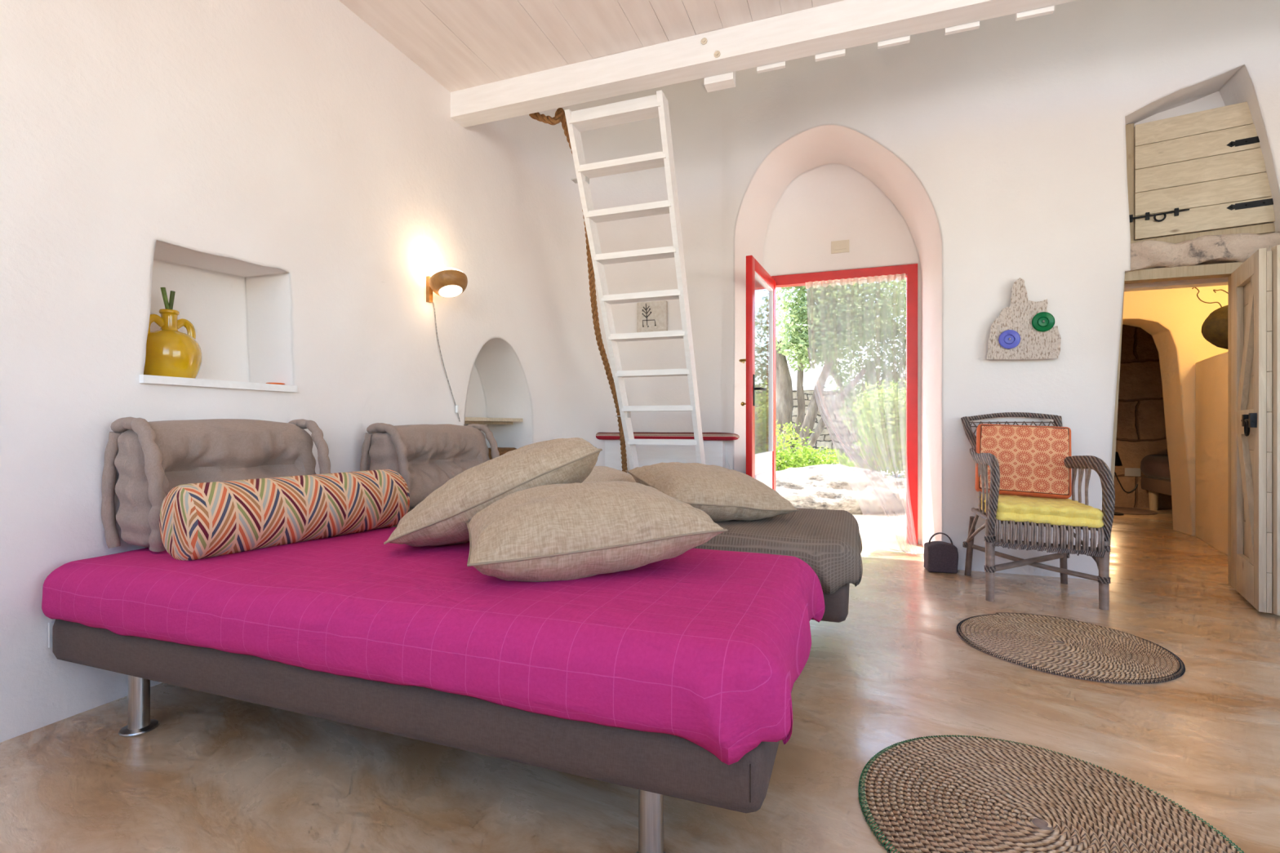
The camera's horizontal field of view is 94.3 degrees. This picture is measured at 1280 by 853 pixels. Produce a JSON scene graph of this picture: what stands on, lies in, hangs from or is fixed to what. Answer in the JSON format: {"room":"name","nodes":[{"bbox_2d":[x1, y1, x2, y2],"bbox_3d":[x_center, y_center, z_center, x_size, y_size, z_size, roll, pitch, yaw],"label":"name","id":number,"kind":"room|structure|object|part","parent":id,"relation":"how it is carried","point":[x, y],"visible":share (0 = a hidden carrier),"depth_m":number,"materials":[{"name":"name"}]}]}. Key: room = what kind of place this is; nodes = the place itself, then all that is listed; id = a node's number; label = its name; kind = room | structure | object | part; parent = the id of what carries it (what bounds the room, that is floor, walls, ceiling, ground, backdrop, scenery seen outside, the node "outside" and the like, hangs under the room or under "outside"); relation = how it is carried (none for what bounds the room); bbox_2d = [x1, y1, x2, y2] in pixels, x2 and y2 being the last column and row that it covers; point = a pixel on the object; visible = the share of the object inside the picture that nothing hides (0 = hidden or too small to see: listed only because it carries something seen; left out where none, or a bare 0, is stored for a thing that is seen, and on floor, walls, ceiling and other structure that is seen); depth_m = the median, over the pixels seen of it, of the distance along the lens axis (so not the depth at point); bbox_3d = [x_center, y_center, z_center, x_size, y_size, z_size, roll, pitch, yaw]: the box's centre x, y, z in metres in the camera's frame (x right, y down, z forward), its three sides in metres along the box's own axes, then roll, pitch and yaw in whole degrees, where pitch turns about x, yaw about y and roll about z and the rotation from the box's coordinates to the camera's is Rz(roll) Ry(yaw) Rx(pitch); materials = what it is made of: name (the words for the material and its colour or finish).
{"room":"traditional dwelling","nodes":[
{"label":"traditional dwelling","id":0,"kind":"room"},
{"bbox_2d":[338,0,843,92],"bbox_3d":[0.716,-2.020,0.457,5.649,0.030,4.590,0,0,20],"label":"ceiling","id":1,"kind":"structure","parent":0,"point":[460,44],"depth_m":2.98,"materials":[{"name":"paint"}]},
{"bbox_2d":[0,0,1279,742],"bbox_3d":[0.972,-1.225,1.625,6.392,4.350,6.920,0,0,20],"label":"wall","id":2,"kind":"structure","parent":0,"point":[297,181],"depth_m":3.40,"materials":[{"name":"paint"}]},
{"bbox_2d":[139,374,297,392],"bbox_3d":[-1.707,-0.162,2.330,0.272,0.028,0.588,0,0,20],"label":"niche shelf","id":3,"kind":"object","parent":2,"relation":"attached to","point":[144,379],"depth_m":2.23,"materials":[{"name":"white paint"}]},
{"bbox_2d":[143,308,202,378],"bbox_3d":[-1.778,-0.307,2.241,0.201,0.264,0.201,0,0,20],"label":"jug","id":4,"kind":"object","parent":3,"relation":"on","point":[170,352],"visible":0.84,"depth_m":2.19,"materials":[{"name":"yellow ceramic"}]},
{"bbox_3d":[-1.796,-0.366,2.191,0.019,0.098,0.082,0,0,20],"label":"handle","id":5,"kind":"part","parent":4,"relation":"part of","materials":[{"name":"yellow ceramic"}]},
{"bbox_2d":[160,287,169,309],"bbox_3d":[-1.781,-0.456,2.232,0.014,0.133,0.041,0,0,20],"label":"plant stalk","id":6,"kind":"object","parent":4,"relation":"in","point":[163,291],"visible":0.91,"depth_m":2.22,"materials":[{"name":"green plant"}]},
{"bbox_2d":[168,290,175,309],"bbox_3d":[-1.775,-0.452,2.244,0.015,0.123,0.026,0,0,38],"label":"plant stalk","id":7,"kind":"object","parent":4,"relation":"in","point":[171,293],"visible":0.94,"depth_m":2.24,"materials":[{"name":"green plant"}]},
{"bbox_3d":[-1.760,-0.366,2.291,0.019,0.098,0.082,0,0,20],"label":"handle","id":8,"kind":"part","parent":4,"relation":"part of","materials":[{"name":"yellow ceramic"}]},
{"bbox_2d":[265,382,284,384],"bbox_3d":[-1.575,-0.182,2.563,0.072,0.012,0.072,0,0,20],"label":"dish","id":9,"kind":"object","parent":3,"relation":"on","point":[265,383],"visible":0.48,"depth_m":2.54,"materials":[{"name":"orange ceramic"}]},
{"bbox_2d":[426,267,467,422],"bbox_3d":[-1.064,-0.457,3.424,0.228,0.856,0.365,0,0,20],"label":"wall lamp","id":10,"kind":"object","parent":2,"relation":"attached to","point":[446,282],"visible":1,"depth_m":3.30,"materials":[{"name":"brown wood"}]},
{"bbox_2d":[431,267,462,275],"bbox_3d":[-1.082,-0.834,3.347,0.192,0.103,0.200,0,0,20],"label":"diffuser","id":11,"kind":"object","parent":10,"relation":"attached to","point":[445,271],"depth_m":3.26,"materials":[{"name":"white"}]},
{"bbox_3d":[-1.151,-0.374,3.495,0.012,0.691,0.291,0,0,19],"label":"cord","id":12,"kind":"part","parent":10,"relation":"part of","materials":[{"name":"white plastic"}]},
{"bbox_3d":[-1.080,-0.799,3.346,0.203,0.131,0.209,0,0,20],"label":"lamp shade","id":13,"kind":"part","parent":10,"relation":"part of","materials":[{"name":"brown wood"}]},
{"bbox_2d":[438,284,462,297],"bbox_3d":[-1.063,-0.760,3.330,0.124,0.050,0.130,0,0,20],"label":"diffuser","id":14,"kind":"object","parent":10,"relation":"attached to","point":[444,291],"depth_m":3.31,"materials":[{"name":"white glass"}]},
{"bbox_2d":[455,404,458,413],"bbox_3d":[-1.109,-0.106,3.598,0.016,0.048,0.022,0,0,20],"label":"switch","id":15,"kind":"object","parent":10,"relation":"attached to","point":[456,406],"depth_m":3.59,"materials":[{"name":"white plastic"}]},
{"bbox_2d":[464,417,523,424],"bbox_3d":[-1.136,-0.038,4.104,0.305,0.044,0.730,0,0,20],"label":"niche shelf","id":16,"kind":"object","parent":2,"relation":"attached to","point":[468,420],"visible":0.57,"depth_m":4.08,"materials":[{"name":"brown wood"}]},
{"bbox_2d":[488,447,516,459],"bbox_3d":[-1.044,0.267,4.247,0.206,0.223,0.366,0,0,20],"label":"basket","id":17,"kind":"object","parent":2,"relation":"on","point":[502,451],"visible":0.14,"depth_m":4.18,"materials":[{"name":"brown wicker"}]},
{"bbox_2d":[636,300,667,332],"bbox_3d":[0.102,-0.902,4.935,0.257,0.271,0.067,0,0,20],"label":"wall plaque","id":18,"kind":"object","parent":2,"relation":"attached to","point":[652,316],"visible":0.88,"depth_m":4.91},
{"bbox_2d":[450,0,1077,127],"bbox_3d":[1.512,-2.210,2.692,5.610,0.780,0.225,0,0,20],"label":"ceiling beam","id":19,"kind":"structure","parent":2,"relation":"attached to","point":[824,32],"depth_m":3.00,"materials":[{"name":"white paint"}]},
{"bbox_2d":[528,107,627,472],"bbox_3d":[-0.352,-0.604,4.216,0.219,2.688,1.326,0,0,20],"label":"rope","id":20,"kind":"object","parent":19,"relation":"hanging from","point":[560,116],"visible":0.71,"depth_m":4.24,"materials":[{"name":"brown fabric"}]},
{"bbox_2d":[738,255,917,544],"bbox_3d":[1.417,-0.172,4.390,1.227,2.145,0.921,0,0,20],"label":"door","id":21,"kind":"structure","parent":2,"relation":"in","point":[761,466],"depth_m":4.55,"materials":[{"name":"red paint"}]},
{"bbox_3d":[0.748,-0.460,4.250,0.066,0.220,0.134,0,0,20],"label":"handle","id":22,"kind":"part","parent":21,"relation":"part of","materials":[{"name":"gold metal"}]},
{"bbox_3d":[0.859,-0.255,4.194,0.145,0.220,0.059,0,0,-40],"label":"handle","id":23,"kind":"part","parent":21,"relation":"part of","materials":[{"name":"black metal"}]},
{"bbox_3d":[0.928,0.492,4.519,0.043,0.585,0.657,0,0,24],"label":"panel","id":24,"kind":"part","parent":21,"relation":"part of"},
{"bbox_2d":[779,273,919,555],"bbox_3d":[1.541,-0.140,4.484,1.008,2.056,0.480,0,0,20],"label":"curtain","id":25,"kind":"object","parent":21,"relation":"hanging from","point":[878,279],"visible":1,"depth_m":4.53,"materials":[{"name":"white fabric"}]},
{"bbox_2d":[831,240,848,253],"bbox_3d":[1.597,-1.435,4.730,0.136,0.096,0.018,0,0,20],"label":"wall plaque","id":26,"kind":"object","parent":2,"relation":"attached to","point":[842,246],"visible":1,"depth_m":4.73,"materials":[{"name":"beige plastic"}]},
{"bbox_2d":[986,277,1061,359],"bbox_3d":[2.301,-0.651,3.558,0.396,0.501,0.065,0,0,20],"label":"wall decoration","id":27,"kind":"object","parent":2,"relation":"attached to","point":[1024,329],"visible":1,"depth_m":3.55,"materials":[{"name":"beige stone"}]},
{"bbox_2d":[1109,244,1279,615],"bbox_3d":[3.111,-0.006,3.091,0.998,1.813,0.718,0,0,20],"label":"door","id":28,"kind":"structure","parent":2,"relation":"in","point":[1253,284],"depth_m":2.92,"materials":[{"name":"brown wood"}]},
{"bbox_3d":[3.096,-0.006,3.427,0.740,1.813,0.095,0,0,20],"label":"frame","id":29,"kind":"part","parent":28,"relation":"part of","materials":[{"name":"brown wood"}]},
{"bbox_3d":[3.114,0.018,3.041,0.026,1.725,0.565,0,0,35],"label":"ledge frame","id":30,"kind":"part","parent":28,"relation":"part of","materials":[{"name":"brown wood"}]},
{"bbox_3d":[3.011,0.018,2.769,0.075,1.725,0.046,0,0,20],"label":"ledge frame","id":31,"kind":"part","parent":28,"relation":"part of","materials":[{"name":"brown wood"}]},
{"bbox_2d":[1130,231,1279,271],"bbox_3d":[3.264,-0.991,3.421,0.887,0.187,0.348,0,0,20],"label":"stone lintel","id":32,"kind":"object","parent":2,"relation":"attached to","point":[1229,247],"visible":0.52,"depth_m":3.33,"materials":[{"name":"stone"}]},
{"bbox_2d":[0,507,1279,852],"bbox_3d":[1.898,0.940,2.713,7.500,0.080,10.400,0,0,20],"label":"floor","id":33,"kind":"structure","parent":0,"point":[216,774],"depth_m":1.66,"materials":[{"name":"beige concrete"}]},
{"bbox_2d":[48,619,793,852],"bbox_3d":[-0.633,0.662,1.818,2.128,0.475,0.870,0,0,20],"label":"bed","id":34,"kind":"object","parent":33,"relation":"on","point":[657,765],"visible":0.14,"depth_m":1.27,"materials":[{"name":"fabric"}]},
{"bbox_3d":[-1.489,0.797,1.764,0.094,0.205,0.094,0,0,20],"label":"leg","id":35,"kind":"part","parent":34,"relation":"part of","materials":[{"name":"metal"}]},
{"bbox_2d":[41,526,825,764],"bbox_3d":[-0.606,0.490,1.809,2.199,0.197,0.969,0,0,20],"label":"bedspread","id":36,"kind":"object","parent":34,"relation":"on","point":[708,649],"visible":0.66,"depth_m":1.33,"materials":[{"name":"pink fabric"}]},
{"bbox_2d":[101,417,330,551],"bbox_3d":[-1.498,0.185,2.184,0.259,0.434,0.693,0,0,20],"label":"cushion","id":37,"kind":"object","parent":36,"relation":"on","point":[152,459],"visible":0.63,"depth_m":2.01,"materials":[{"name":"beige fabric"}]},
{"bbox_2d":[159,469,409,560],"bbox_3d":[-1.179,0.286,2.066,0.232,0.230,0.773,0,0,29],"label":"bolster","id":38,"kind":"object","parent":36,"relation":"on","point":[203,520],"visible":0.98,"depth_m":1.90,"materials":[{"name":"multicoloured fabric"}]},
{"bbox_2d":[466,480,728,582],"bbox_3d":[-0.158,0.291,1.716,0.664,0.259,0.505,0,0,-17],"label":"pillow","id":39,"kind":"object","parent":36,"relation":"on","point":[563,531],"visible":0.96,"depth_m":1.52,"materials":[{"name":"fabric"}]},
{"bbox_2d":[383,437,602,546],"bbox_3d":[-0.471,0.224,2.052,0.662,0.372,0.466,0,0,-7],"label":"pillow","id":40,"kind":"object","parent":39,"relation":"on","point":[442,517],"visible":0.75,"depth_m":1.85,"materials":[{"name":"fabric"}]},
{"bbox_3d":[0.022,0.797,1.211,0.094,0.205,0.094,0,0,20],"label":"leg","id":41,"kind":"part","parent":34,"relation":"part of","materials":[{"name":"metal"}]},
{"bbox_2d":[564,89,705,469],"bbox_3d":[0.061,-0.480,4.061,0.649,2.760,1.428,0,0,20],"label":"ladder","id":42,"kind":"object","parent":33,"relation":"on","point":[656,105],"visible":0.84,"depth_m":3.72,"materials":[{"name":"white paint"}]},
{"bbox_3d":[-0.147,-1.830,3.423,0.537,0.060,0.030,0,0,20],"label":"rail","id":43,"kind":"part","parent":42,"relation":"part of","materials":[{"name":"white paint"}]},
{"bbox_2d":[604,440,724,474],"bbox_3d":[0.119,0.505,4.855,1.157,0.790,0.120,0,0,20],"label":"bench","id":44,"kind":"object","parent":33,"relation":"on","point":[714,451],"visible":0.07,"depth_m":4.76,"materials":[{"name":"white paint"}]},
{"bbox_2d":[595,431,739,440],"bbox_3d":[0.176,0.078,4.834,1.249,0.064,0.239,0,0,20],"label":"bench cushion","id":45,"kind":"object","parent":44,"relation":"on","point":[637,435],"visible":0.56,"depth_m":4.69,"materials":[{"name":"red fabric"}]},
{"bbox_2d":[811,583,849,622],"bbox_3d":[-0.156,0.662,2.876,2.210,0.475,0.865,0,0,20],"label":"bed","id":46,"kind":"object","parent":33,"relation":"on","point":[836,604],"visible":0.02,"depth_m":2.11,"materials":[{"name":"fabric"}]},
{"bbox_2d":[391,507,862,594],"bbox_3d":[-0.137,0.497,2.869,2.277,0.202,0.957,0,0,20],"label":"bedspread","id":47,"kind":"object","parent":46,"relation":"on","point":[829,541],"visible":0.2,"depth_m":2.21,"materials":[{"name":"grey fabric"}]},
{"bbox_2d":[360,422,499,510],"bbox_3d":[-1.082,0.194,3.189,0.279,0.423,0.830,0,0,20],"label":"cushion","id":48,"kind":"object","parent":47,"relation":"on","point":[427,456],"visible":0.65,"depth_m":3.03,"materials":[{"name":"beige fabric"}]},
{"bbox_2d":[582,466,635,482],"bbox_3d":[-0.305,0.306,3.008,0.625,0.209,0.525,0,0,13],"label":"pillow","id":49,"kind":"object","parent":47,"relation":"on","point":[598,473],"visible":0.12,"depth_m":2.86,"materials":[{"name":"fabric"}]},
{"bbox_2d":[625,462,799,521],"bbox_3d":[0.302,0.284,2.658,0.600,0.240,0.559,0,0,-21],"label":"pillow","id":50,"kind":"object","parent":47,"relation":"on","point":[724,494],"visible":0.84,"depth_m":2.46,"materials":[{"name":"fabric"}]},
{"bbox_2d":[924,532,958,573],"bbox_3d":[1.875,0.780,3.700,0.174,0.238,0.133,0,0,13],"label":"bag","id":51,"kind":"object","parent":33,"relation":"on","point":[941,557],"visible":1,"depth_m":3.64,"materials":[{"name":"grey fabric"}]},
{"bbox_3d":[1.874,0.706,3.699,0.144,0.089,0.026,0,0,13],"label":"handle","id":52,"kind":"part","parent":51,"relation":"part of","materials":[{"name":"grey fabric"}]},
{"bbox_2d":[960,412,1115,610],"bbox_3d":[2.138,0.408,3.268,0.574,0.988,0.732,0,0,20],"label":"wicker armchair","id":53,"kind":"object","parent":33,"relation":"on","point":[1100,553],"visible":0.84,"depth_m":3.03,"materials":[{"name":"wicker"}]},
{"bbox_3d":[1.983,0.720,3.561,0.036,0.365,0.086,0,0,-2],"label":"leg","id":54,"kind":"part","parent":53,"relation":"part of","materials":[{"name":"wood"}]},
{"bbox_3d":[1.898,0.342,3.271,0.062,0.432,0.566,0,0,20],"label":"arm","id":55,"kind":"part","parent":53,"relation":"part of","materials":[{"name":"wicker"}]},
{"bbox_3d":[1.808,0.690,3.065,0.044,0.420,0.044,0,0,20],"label":"leg","id":56,"kind":"part","parent":53,"relation":"part of","materials":[{"name":"wicker"}]},
{"bbox_3d":[2.208,0.066,3.490,0.542,0.304,0.251,0,0,20],"label":"frame","id":57,"kind":"part","parent":53,"relation":"part of","materials":[{"name":"wicker"}]},
{"bbox_3d":[2.128,0.495,3.209,0.474,0.015,0.490,0,0,20],"label":"seat","id":58,"kind":"part","parent":53,"relation":"part of","materials":[{"name":"fabric"}]},
{"bbox_2d":[977,493,1103,528],"bbox_3d":[2.124,0.442,3.184,0.478,0.116,0.499,0,0,20],"label":"seat cushion","id":59,"kind":"object","parent":53,"relation":"on","point":[1059,512],"visible":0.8,"depth_m":2.99,"materials":[{"name":"yellow fabric"}]},
{"bbox_2d":[974,423,1071,498],"bbox_3d":[2.164,0.191,3.360,0.469,0.413,0.182,0,0,25],"label":"cushion","id":60,"kind":"object","parent":59,"relation":"on","point":[1030,458],"visible":0.88,"depth_m":3.30,"materials":[{"name":"orange fabric"}]},
{"bbox_3d":[2.413,0.720,3.382,0.036,0.365,0.086,0,0,42],"label":"leg","id":61,"kind":"part","parent":53,"relation":"part of","materials":[{"name":"wood"}]},
{"bbox_3d":[2.319,0.354,3.112,0.080,0.416,0.536,0,0,15],"label":"arm","id":62,"kind":"part","parent":53,"relation":"part of","materials":[{"name":"wicker"}]},
{"bbox_3d":[2.286,0.690,2.922,0.044,0.420,0.044,0,0,20],"label":"leg","id":63,"kind":"part","parent":53,"relation":"part of","materials":[{"name":"wood"}]},
{"bbox_2d":[857,734,1244,852],"bbox_3d":[0.897,0.893,1.335,0.764,0.012,0.760,0,0,11],"label":"round rug","id":64,"kind":"object","parent":33,"relation":"on","point":[949,793],"visible":1,"depth_m":1.39,"materials":[{"name":"wicker"}]},
{"bbox_2d":[955,613,1185,684],"bbox_3d":[1.737,0.893,2.449,0.764,0.012,0.760,0,0,-19],"label":"round rug","id":65,"kind":"object","parent":33,"relation":"on","point":[1060,646],"visible":1,"depth_m":2.38,"materials":[{"name":"wicker"}]},
{"bbox_2d":[1114,451,1124,515],"bbox_3d":[4.842,0.580,6.108,0.220,0.640,0.220,0,0,20],"label":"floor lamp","id":66,"kind":"object","parent":33,"relation":"on","point":[1117,461],"visible":0.25,"depth_m":6.03,"materials":[{"name":"black metal"}]},
{"bbox_3d":[4.842,0.330,6.108,0.200,0.140,0.200,0,0,20],"label":"lamp shade","id":67,"kind":"part","parent":66,"relation":"part of","materials":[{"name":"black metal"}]},
{"bbox_2d":[1114,506,1157,515],"bbox_3d":[5.114,0.896,6.349,0.640,0.008,0.640,0,0,20],"label":"round rug","id":68,"kind":"object","parent":33,"relation":"on","point":[1131,511],"visible":0.52,"depth_m":6.23,"materials":[{"name":"wicker"}]},
{"bbox_2d":[1140,476,1171,510],"bbox_3d":[5.656,0.720,5.635,0.950,0.360,1.470,0,0,20],"label":"bed","id":69,"kind":"object","parent":33,"relation":"on","point":[1155,486],"visible":0.09,"depth_m":6.26,"materials":[{"name":"fabric"}]},
{"bbox_3d":[5.532,0.790,6.388,0.090,0.220,0.090,0,0,20],"label":"leg","id":70,"kind":"part","parent":69,"relation":"part of","materials":[{"name":"brown wood"}]},
{"bbox_2d":[1140,454,1170,479],"bbox_3d":[5.659,0.422,5.634,0.997,0.258,1.517,0,0,20],"label":"bedspread","id":71,"kind":"object","parent":69,"relation":"on","point":[1151,465],"visible":0.12,"depth_m":6.15,"materials":[{"name":"brown fabric"}]},
{"bbox_2d":[1113,324,1172,509],"bbox_3d":[5.533,-0.350,6.681,3.400,2.500,0.250,0,0,20],"label":"stone wall","id":72,"kind":"structure","parent":0,"point":[1140,424],"depth_m":6.56,"materials":[{"name":"brown stone"}]},
{"bbox_2d":[1114,471,1137,493],"bbox_3d":[5.398,0.623,6.589,0.218,0.229,0.012,0,0,20],"label":"cable","id":73,"kind":"object","parent":72,"relation":"attached to","point":[1114,472],"visible":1,"depth_m":6.59,"materials":[{"name":"black plastic"}]},
{"bbox_2d":[1124,467,1141,476],"bbox_3d":[5.453,0.505,6.566,0.140,0.090,0.020,0,0,20],"label":"wall socket","id":74,"kind":"object","parent":72,"relation":"attached to","point":[1135,472],"visible":0.93,"depth_m":6.56,"materials":[{"name":"brown plastic"}]},
{"bbox_2d":[1122,284,1227,536],"bbox_3d":[4.316,-0.350,5.102,2.200,2.500,0.290,0,0,20],"label":"wall","id":75,"kind":"structure","parent":0,"point":[1174,317],"depth_m":4.92,"materials":[{"name":"beige paint"}]},
{"bbox_2d":[1124,91,1249,291],"bbox_3d":[3.428,-1.675,3.548,1.800,1.650,0.100,0,0,20],"label":"wall","id":76,"kind":"structure","parent":0,"point":[1213,100],"depth_m":3.56,"materials":[{"name":"paint"}]},
{"bbox_2d":[1125,101,1275,243],"bbox_3d":[3.282,-1.446,3.407,0.808,0.768,0.119,0,0,32],"label":"door","id":77,"kind":"structure","parent":76,"relation":"in","point":[1199,171],"depth_m":3.41,"materials":[{"name":"brown wood"}]},
{"bbox_2d":[1195,351,1227,555],"bbox_3d":[4.316,0.190,4.050,0.561,1.420,1.744,0,0,35],"label":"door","id":78,"kind":"structure","parent":0,"point":[1211,373],"depth_m":4.43,"materials":[{"name":"beige paint"}]},
{"bbox_2d":[1191,287,1227,349],"bbox_3d":[4.225,-0.777,4.223,0.485,0.464,0.296,0,0,20],"label":"creature","id":79,"kind":"object","parent":78,"relation":"on","point":[1215,327],"visible":0.39,"depth_m":4.21,"materials":[{"name":"metal"}]},
{"label":"outside","id":80,"kind":"structure","parent":0,"visible":0},
{"bbox_2d":[852,466,906,531],"bbox_3d":[6.987,0.929,19.092,44.000,0.078,30.000,0,0,20],"label":"ground","id":81,"kind":"structure","parent":80,"point":[880,522],"depth_m":5.83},
{"bbox_2d":[775,301,790,350],"bbox_3d":[3.479,-1.410,18.369,2.890,4.760,1.944,0,0,20],"label":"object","id":82,"kind":"object","parent":81,"relation":"on","point":[777,308],"visible":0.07,"depth_m":17.59,"materials":[{"name":"green plant"}]},
{"bbox_2d":[775,420,817,471],"bbox_3d":[1.859,0.404,9.084,1.687,1.055,1.176,0,0,20],"label":"shrub","id":83,"kind":"object","parent":81,"relation":"on","point":[780,460],"visible":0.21,"depth_m":8.80,"materials":[{"name":"green plant"}]},
{"bbox_2d":[783,444,859,468],"bbox_3d":[2.680,0.602,8.771,1.109,0.660,0.733,0,0,20],"label":"shrub","id":84,"kind":"object","parent":81,"relation":"on","point":[810,460],"visible":0.43,"depth_m":8.67,"materials":[{"name":"green plant"}]},
{"bbox_2d":[775,277,906,468],"bbox_3d":[3.793,-1.326,10.990,2.755,4.626,2.423,0,0,13],"label":"tree","id":85,"kind":"object","parent":81,"relation":"on","point":[825,328],"visible":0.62,"depth_m":10.66,"materials":[{"name":"green plant"}]},
{"bbox_2d":[775,463,906,514],"bbox_3d":[2.009,0.875,7.107,2.558,0.836,1.810,0,0,20],"label":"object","id":86,"kind":"structure","parent":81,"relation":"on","point":[837,486],"depth_m":6.41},
{"bbox_2d":[813,452,868,469],"bbox_3d":[3.097,0.807,9.520,1.091,0.795,0.731,0,0,20],"label":"boulder","id":87,"kind":"object","parent":81,"relation":"on","point":[828,452],"visible":0.04,"depth_m":9.38,"materials":[{"name":"beige stone"}]},
{"bbox_2d":[786,298,906,386],"bbox_3d":[8.042,-2.550,23.678,6.000,6.900,6.000,0,0,20],"label":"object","id":88,"kind":"structure","parent":81,"relation":"on","point":[807,379],"depth_m":21.36,"materials":[{"name":"white"}]},
{"bbox_2d":[788,280,906,471],"bbox_3d":[4.877,-1.119,11.754,3.793,4.210,1.902,0,0,20],"label":"tree","id":89,"kind":"object","parent":81,"relation":"on","point":[888,375],"visible":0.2,"depth_m":11.57,"materials":[{"name":"green plant"}]},
{"bbox_2d":[791,384,906,466],"bbox_3d":[6.278,-0.009,13.515,8.562,1.996,0.638,0,0,20],"label":"stone wall","id":90,"kind":"structure","parent":81,"relation":"on","point":[824,439],"depth_m":13.89,"materials":[{"name":"beige stone"}]},
{"bbox_2d":[848,377,906,478],"bbox_3d":[4.083,0.051,8.846,1.788,1.755,1.191,0,0,31],"label":"shrub","id":91,"kind":"object","parent":81,"relation":"on","point":[875,417],"visible":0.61,"depth_m":8.80,"materials":[{"name":"green plant"}]},
{"bbox_2d":[859,528,906,535],"bbox_3d":[1.788,0.936,5.176,1.800,0.048,0.290,0,0,20],"label":"step","id":92,"kind":"structure","parent":81,"relation":"on","point":[861,531],"depth_m":5.10,"materials":[{"name":"stone"}]}
]}

